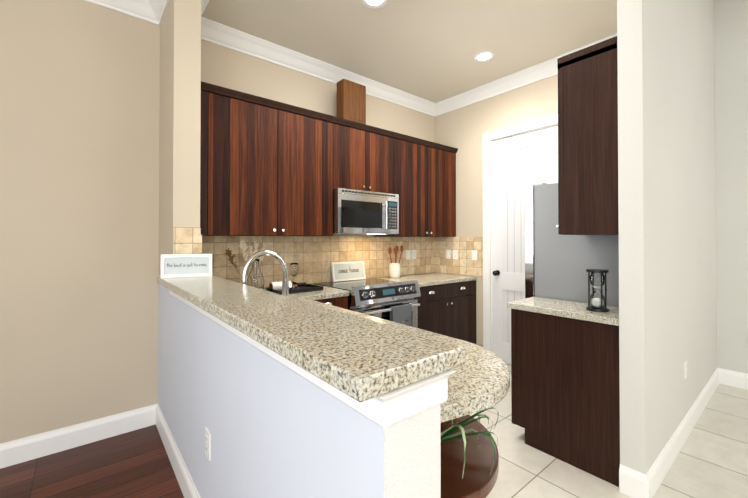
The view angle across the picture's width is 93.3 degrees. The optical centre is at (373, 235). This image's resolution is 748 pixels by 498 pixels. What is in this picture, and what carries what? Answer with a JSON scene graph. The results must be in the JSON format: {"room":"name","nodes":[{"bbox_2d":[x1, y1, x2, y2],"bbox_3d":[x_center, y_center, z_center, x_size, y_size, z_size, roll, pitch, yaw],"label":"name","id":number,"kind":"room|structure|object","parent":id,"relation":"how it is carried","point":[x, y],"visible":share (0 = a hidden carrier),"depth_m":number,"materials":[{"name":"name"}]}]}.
{"room":"kitchen","nodes":[
{"label":"kitchen","id":0,"kind":"room"},
{"bbox_2d":[0,424,183,497],"bbox_3d":[-0.499,1.387,-0.977,3.007,0.100,7.120,0,-1,-39],"label":"floor","id":1,"kind":"structure","parent":0,"point":[135,464],"depth_m":2.04,"materials":[{"name":"brown wood"}]},
{"bbox_2d":[158,0,200,433],"bbox_3d":[-1.355,-0.157,2.445,0.155,3.050,0.530,0,-1,-39],"label":"wall column","id":2,"kind":"structure","parent":0,"point":[180,116],"depth_m":2.27,"materials":[{"name":"paint"}]},
{"bbox_2d":[0,0,434,443],"bbox_3d":[-1.521,-0.154,2.729,6.120,3.050,0.120,0,-1,-39],"label":"wall","id":3,"kind":"structure","parent":0,"point":[79,171],"depth_m":2.33,"materials":[{"name":"paint"}]},
{"bbox_2d":[0,405,151,468],"bbox_3d":[-2.710,1.290,1.650,2.930,0.140,0.016,0,-1,-39],"label":"baseboard","id":4,"kind":"structure","parent":3,"relation":"attached to","point":[18,451],"depth_m":2.27,"materials":[{"name":"white"}]},
{"bbox_2d":[84,0,161,24],"bbox_3d":[-2.683,-1.626,1.645,2.930,0.125,0.098,0,-1,-39],"label":"crown molding","id":5,"kind":"structure","parent":3,"relation":"attached to","point":[135,8],"depth_m":2.47,"materials":[{"name":"white wood"}]},
{"bbox_2d":[144,0,168,19],"bbox_3d":[-1.386,-1.620,2.304,0.108,0.125,0.528,0,-1,-39],"label":"crown molding","id":6,"kind":"structure","parent":3,"relation":"attached to","point":[157,8],"depth_m":2.50,"materials":[{"name":"white wood"}]},
{"bbox_2d":[201,0,211,35],"bbox_3d":[-1.204,-1.619,2.454,0.123,0.125,0.528,0,-1,-39],"label":"crown molding","id":7,"kind":"structure","parent":3,"relation":"attached to","point":[204,21],"depth_m":2.73,"materials":[{"name":"white wood"}]},
{"bbox_2d":[200,85,332,235],"bbox_3d":[-0.897,-0.520,2.951,1.100,1.040,0.333,0,-1,-39],"label":"upper cabinet","id":8,"kind":"object","parent":3,"relation":"attached to","point":[269,167],"depth_m":2.76,"materials":[{"name":"brown wood"}]},
{"bbox_2d":[201,20,435,116],"bbox_3d":[-0.307,-1.609,3.601,2.915,0.125,0.098,0,-1,-39],"label":"crown molding","id":9,"kind":"structure","parent":3,"relation":"attached to","point":[212,31],"depth_m":3.30,"materials":[{"name":"white wood"}]},
{"bbox_2d":[173,227,482,287],"bbox_3d":[-0.170,0.208,3.297,3.067,0.504,0.714,0,-1,-39],"label":"backsplash","id":10,"kind":"structure","parent":3,"relation":"attached to","point":[314,257],"depth_m":3.50,"materials":[{"name":"tile"}]},
{"bbox_2d":[332,117,391,193],"bbox_3d":[-0.187,-0.728,3.537,0.740,0.612,0.333,0,-1,-39],"label":"upper cabinet","id":11,"kind":"object","parent":3,"relation":"attached to","point":[361,155],"depth_m":3.37,"materials":[{"name":"brown wood"}]},
{"bbox_2d":[337,79,365,123],"bbox_3d":[-0.223,-1.278,3.484,0.276,0.430,0.126,0,-1,-39],"label":"decorative box","id":12,"kind":"object","parent":11,"relation":"on","point":[351,100],"visible":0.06,"depth_m":3.42,"materials":[{"name":"brown wood"}]},
{"bbox_2d":[333,188,398,234],"bbox_3d":[-0.147,-0.217,3.484,0.736,0.405,0.459,0,-1,-39],"label":"microwave","id":13,"kind":"object","parent":11,"relation":"attached to","point":[364,212],"visible":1,"depth_m":3.30,"materials":[{"name":"silver metal"}]},
{"bbox_2d":[406,250,410,258],"bbox_3d":[0.411,0.224,4.218,0.072,0.115,0.009,0,-1,-39],"label":"electrical outlet","id":14,"kind":"object","parent":3,"relation":"attached to","point":[408,254],"visible":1,"depth_m":4.21,"materials":[{"name":"white plastic"}]},
{"bbox_2d":[412,250,415,258],"bbox_3d":[0.488,0.225,4.282,0.072,0.115,0.008,0,-1,-39],"label":"electrical outlet","id":15,"kind":"object","parent":3,"relation":"attached to","point":[413,254],"visible":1,"depth_m":4.28,"materials":[{"name":"white plastic"}]},
{"bbox_2d":[373,133,455,236],"bbox_3d":[0.496,-0.509,4.097,1.028,1.040,0.333,0,-1,-39],"label":"upper cabinet","id":16,"kind":"object","parent":3,"relation":"attached to","point":[423,174],"depth_m":3.93,"materials":[{"name":"brown wood"}]},
{"bbox_2d":[172,296,383,497],"bbox_3d":[-0.554,0.819,1.463,0.155,1.081,1.990,0,-1,-39],"label":"wall","id":17,"kind":"structure","parent":0,"point":[276,429],"depth_m":1.12,"materials":[{"name":"paint"}]},
{"bbox_2d":[152,404,199,497],"bbox_3d":[-0.776,1.290,1.593,0.016,0.140,2.520,0,-1,-39],"label":"baseboard","id":18,"kind":"structure","parent":17,"relation":"attached to","point":[187,486],"depth_m":2.04,"materials":[{"name":"white wood"}]},
{"bbox_2d":[205,427,210,460],"bbox_3d":[-0.729,0.910,1.545,0.008,0.115,0.072,0,-1,-39],"label":"outlet","id":19,"kind":"object","parent":17,"relation":"attached to","point":[207,443],"visible":1,"depth_m":1.53,"materials":[{"name":"white plastic"}]},
{"bbox_2d":[157,275,464,401],"bbox_3d":[-0.556,0.258,1.434,0.280,0.038,2.019,0,-1,-39],"label":"bar","id":20,"kind":"object","parent":17,"relation":"on","point":[359,359],"visible":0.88,"depth_m":0.81,"materials":[{"name":"stone"}]},
{"bbox_2d":[161,254,211,277],"bbox_3d":[-1.113,0.177,2.104,0.270,0.135,0.028,0,-1,-25],"label":"sign","id":21,"kind":"object","parent":20,"relation":"on","point":[184,265],"visible":1,"depth_m":2.09,"materials":[{"name":"white"}]},
{"bbox_2d":[169,290,455,428],"bbox_3d":[-0.556,0.314,1.436,0.198,0.072,2.037,0,-1,-39],"label":"trim","id":22,"kind":"structure","parent":17,"relation":"attached to","point":[391,408],"depth_m":0.69,"materials":[{"name":"white"}]},
{"bbox_2d":[384,404,440,497],"bbox_3d":[0.079,0.842,0.693,0.155,1.020,0.004,0,-1,-39],"label":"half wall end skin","id":23,"kind":"structure","parent":17,"relation":"attached to","point":[412,457],"depth_m":0.69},
{"bbox_2d":[202,0,616,102],"bbox_3d":[1.128,-2.151,0.394,7.220,0.900,7.120,0,-1,-39],"label":"ceiling","id":24,"kind":"structure","parent":0,"point":[429,50],"depth_m":2.92,"materials":[{"name":"paint"}]},
{"bbox_2d":[362,0,387,8],"bbox_3d":[0.005,-1.676,2.509,0.188,0.009,0.188,0,-1,-39],"label":"recessed light","id":25,"kind":"object","parent":24,"relation":"in","point":[374,4],"visible":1,"depth_m":2.55,"materials":[{"name":"white"}]},
{"bbox_2d":[474,51,494,61],"bbox_3d":[1.027,-1.669,3.298,0.188,0.009,0.188,0,-1,-39],"label":"recessed light","id":26,"kind":"object","parent":24,"relation":"in","point":[485,56],"visible":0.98,"depth_m":3.29,"materials":[{"name":"white"}]},
{"bbox_2d":[435,74,557,346],"bbox_3d":[1.590,-0.146,3.670,0.120,3.050,2.379,0,-1,-39],"label":"wall","id":27,"kind":"structure","parent":0,"point":[463,130],"depth_m":4.05,"materials":[{"name":"paint"}]},
{"bbox_2d":[446,249,450,258],"bbox_3d":[0.915,0.225,4.368,0.009,0.115,0.072,0,-1,-39],"label":"light switch","id":28,"kind":"object","parent":27,"relation":"attached to","point":[448,253],"visible":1,"depth_m":4.36,"materials":[{"name":"white plastic"}]},
{"bbox_2d":[453,250,457,258],"bbox_3d":[0.986,0.225,4.284,0.008,0.115,0.072,0,-1,-39],"label":"light switch","id":29,"kind":"object","parent":27,"relation":"attached to","point":[455,254],"visible":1,"depth_m":4.28,"materials":[{"name":"white plastic"}]},
{"bbox_2d":[472,250,476,259],"bbox_3d":[1.157,0.223,4.075,0.009,0.115,0.072,0,-1,-39],"label":"light switch","id":30,"kind":"object","parent":27,"relation":"attached to","point":[474,254],"visible":1,"depth_m":4.07,"materials":[{"name":"white plastic"}]},
{"bbox_2d":[483,114,557,351],"bbox_3d":[1.598,0.111,3.643,0.137,2.535,1.000,0,-1,-39],"label":"door frame","id":31,"kind":"structure","parent":27,"relation":"attached to","point":[488,137],"depth_m":3.93,"materials":[{"name":"white wood"}]},
{"bbox_2d":[492,126,557,364],"bbox_3d":[1.558,0.155,3.609,0.122,2.423,0.800,0,-1,-39],"label":"pantry door","id":32,"kind":"structure","parent":27,"relation":"in","point":[520,162],"depth_m":3.76,"materials":[{"name":"white wood"}]},
{"bbox_2d":[436,33,616,115],"bbox_3d":[1.537,-1.609,3.576,0.098,0.125,2.280,0,-1,-39],"label":"crown molding","id":33,"kind":"structure","parent":27,"relation":"attached to","point":[548,68],"depth_m":3.74,"materials":[{"name":"white"}]},
{"bbox_2d":[469,363,747,497],"bbox_3d":[2.289,1.408,1.317,4.212,0.100,7.120,0,-1,-39],"label":"floor","id":34,"kind":"structure","parent":0,"point":[711,460],"depth_m":2.11,"materials":[{"name":"beige tile"}]},
{"bbox_2d":[314,296,347,308],"bbox_3d":[-0.555,0.936,3.018,0.398,0.874,0.644,0,-1,-39],"label":"base cabinet","id":35,"kind":"object","parent":34,"relation":"on","point":[341,302],"visible":0.15,"depth_m":2.85,"materials":[{"name":"brown wood"}]},
{"bbox_2d":[314,278,420,327],"bbox_3d":[-0.063,0.897,3.340,0.760,0.958,0.735,0,-1,-39],"label":"range","id":36,"kind":"object","parent":34,"relation":"on","point":[393,301],"visible":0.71,"depth_m":3.12,"materials":[{"name":"silver metal"}]},
{"bbox_2d":[331,261,365,281],"bbox_3d":[-0.257,0.361,3.612,0.400,0.191,0.053,0,-1,-39],"label":"sign","id":37,"kind":"object","parent":36,"relation":"on","point":[346,271],"visible":1,"depth_m":3.60,"materials":[{"name":"white"}]},
{"bbox_2d":[390,304,411,326],"bbox_3d":[0.239,0.817,3.139,0.230,0.394,0.039,0,-1,-39],"label":"towel","id":38,"kind":"object","parent":36,"relation":"hanging from","point":[402,314],"depth_m":3.13,"materials":[{"name":"grey fabric"}]},
{"bbox_2d":[414,280,475,343],"bbox_3d":[0.593,0.944,3.962,1.034,0.874,0.644,0,-1,-39],"label":"base cabinet","id":39,"kind":"object","parent":34,"relation":"on","point":[449,309],"visible":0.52,"depth_m":3.76,"materials":[{"name":"black wood"}]},
{"bbox_2d":[378,273,476,286],"bbox_3d":[0.588,0.486,3.963,1.026,0.038,0.624,0,-1,-39],"label":"countertop","id":40,"kind":"structure","parent":39,"relation":"on","point":[428,279],"depth_m":3.85,"materials":[{"name":"stone"}]},
{"bbox_2d":[388,245,402,277],"bbox_3d":[0.241,0.285,3.929,0.219,0.360,0.128,0,-1,-39],"label":"utensil crock","id":41,"kind":"object","parent":40,"relation":"on","point":[394,270],"visible":1,"depth_m":3.88,"materials":[{"name":"beige ceramic"}]},
{"bbox_2d":[441,415,498,497],"bbox_3d":[0.170,0.920,1.206,0.632,0.872,0.484,0,-1,-39],"label":"plant pot","id":42,"kind":"object","parent":34,"relation":"on","point":[478,480],"visible":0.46,"depth_m":1.12,"materials":[{"name":"brown ceramic"}]},
{"bbox_2d":[441,407,498,478],"bbox_3d":[0.195,0.625,1.206,0.451,0.192,0.478,0,-1,-39],"label":"air plant","id":43,"kind":"object","parent":42,"relation":"on","point":[445,437],"visible":0.19,"depth_m":1.19,"materials":[{"name":"green plant"}]},
{"bbox_2d":[511,309,619,486],"bbox_3d":[1.265,0.929,2.277,0.369,0.874,0.654,0,-1,-39],"label":"base cabinet","id":44,"kind":"object","parent":34,"relation":"on","point":[565,394],"visible":0.69,"depth_m":2.11,"materials":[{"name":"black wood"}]},
{"bbox_2d":[507,297,618,325],"bbox_3d":[1.258,0.470,2.275,0.385,0.038,0.654,0,-1,-39],"label":"countertop","id":45,"kind":"structure","parent":44,"relation":"on","point":[567,309],"depth_m":2.20,"materials":[{"name":"stone"}]},
{"bbox_2d":[586,269,608,311],"bbox_3d":[1.349,0.327,2.134,0.116,0.245,0.116,0,-1,-39],"label":"hourglass","id":46,"kind":"object","parent":45,"relation":"on","point":[597,304],"visible":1,"depth_m":2.12,"materials":[{"name":"black metal"}]},
{"bbox_2d":[525,183,618,306],"bbox_3d":[1.693,0.486,2.740,0.835,1.768,0.761,0,-1,-39],"label":"fridge","id":47,"kind":"object","parent":34,"relation":"on","point":[557,265],"visible":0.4,"depth_m":2.54,"materials":[{"name":"grey metal"}]},
{"bbox_3d":[-0.563,0.928,2.174,0.733,0.874,1.938,0,-1,-39],"label":"base cabinet","id":48,"kind":"object","parent":34,"relation":"on","visible":0},
{"bbox_2d":[299,284,348,298],"bbox_3d":[-0.561,0.477,3.015,0.421,0.038,0.628,0,-1,-39],"label":"countertop","id":49,"kind":"structure","parent":48,"relation":"on","point":[327,292],"depth_m":2.85,"materials":[{"name":"stone"}]},
{"bbox_2d":[290,263,298,281],"bbox_3d":[-0.715,0.351,3.161,0.079,0.215,0.080,0,-1,-39],"label":"wine glass","id":50,"kind":"object","parent":49,"relation":"on","point":[294,268],"visible":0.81,"depth_m":3.13,"materials":[{"name":"clear glass"}]},
{"bbox_2d":[263,288,509,422],"bbox_3d":[-0.412,0.467,1.959,0.690,0.038,2.449,0,-1,-39],"label":"countertop","id":51,"kind":"structure","parent":48,"relation":"on","point":[479,380],"depth_m":1.11,"materials":[{"name":"stone"}]},
{"bbox_2d":[225,240,265,289],"bbox_3d":[-1.008,0.240,2.785,0.328,0.431,0.136,0,-1,-39],"label":"vase","id":52,"kind":"object","parent":51,"relation":"on","point":[255,279],"visible":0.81,"depth_m":2.79,"materials":[{"name":"clear glass"}]},
{"bbox_2d":[242,250,288,294],"bbox_3d":[-0.607,0.263,1.937,0.280,0.370,0.101,0,-1,-39],"label":"faucet","id":53,"kind":"object","parent":51,"relation":"on","point":[285,282],"visible":0.62,"depth_m":1.94,"materials":[{"name":"silver metal"}]},
{"bbox_2d":[266,281,322,294],"bbox_3d":[-0.655,0.416,2.931,0.400,0.082,0.240,0,-1,-39],"label":"tray","id":54,"kind":"object","parent":51,"relation":"on","point":[274,287],"visible":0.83,"depth_m":2.86,"materials":[{"name":"black plastic"}]},
{"bbox_2d":[269,281,306,290],"bbox_3d":[-0.707,0.411,2.928,0.315,0.073,0.074,0,-1,-39],"label":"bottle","id":55,"kind":"object","parent":54,"relation":"on","point":[273,286],"depth_m":2.85,"materials":[{"name":"white glass"}]},
{"bbox_2d":[617,0,716,473],"bbox_3d":[2.315,-0.555,2.659,2.490,3.850,0.110,0,-1,-39],"label":"wall","id":56,"kind":"structure","parent":0,"point":[667,205],"depth_m":2.09,"materials":[{"name":"paint"}]},
{"bbox_2d":[556,36,618,234],"bbox_3d":[1.363,-0.550,2.173,0.368,1.086,0.347,0,-1,-39],"label":"upper cabinet","id":57,"kind":"object","parent":56,"relation":"attached to","point":[587,140],"visible":0.65,"depth_m":2.04,"materials":[{"name":"brown wood"}]},
{"bbox_2d":[637,368,720,497],"bbox_3d":[2.290,1.298,2.553,2.370,0.140,0.036,0,-1,-39],"label":"baseboard","id":58,"kind":"structure","parent":56,"relation":"attached to","point":[648,483],"depth_m":2.16,"materials":[{"name":"white wood"}]},
{"bbox_2d":[684,360,686,378],"bbox_3d":[2.141,0.918,2.425,0.072,0.115,0.008,0,-1,-39],"label":"outlet","id":59,"kind":"object","parent":56,"relation":"attached to","point":[685,369],"visible":0.96,"depth_m":2.41,"materials":[{"name":"white plastic"}]},
{"bbox_2d":[714,0,747,373],"bbox_3d":[4.698,-0.565,1.628,0.120,3.850,4.510,0,-1,-39],"label":"wall","id":60,"kind":"structure","parent":0,"point":[731,86],"depth_m":3.25,"materials":[{"name":"paint"}]},
{"bbox_2d":[720,368,747,389],"bbox_3d":[4.646,1.290,1.568,0.016,0.140,4.510,0,-1,-39],"label":"baseboard","id":61,"kind":"structure","parent":60,"relation":"attached to","point":[728,377],"depth_m":3.21,"materials":[{"name":"white"}]}
]}

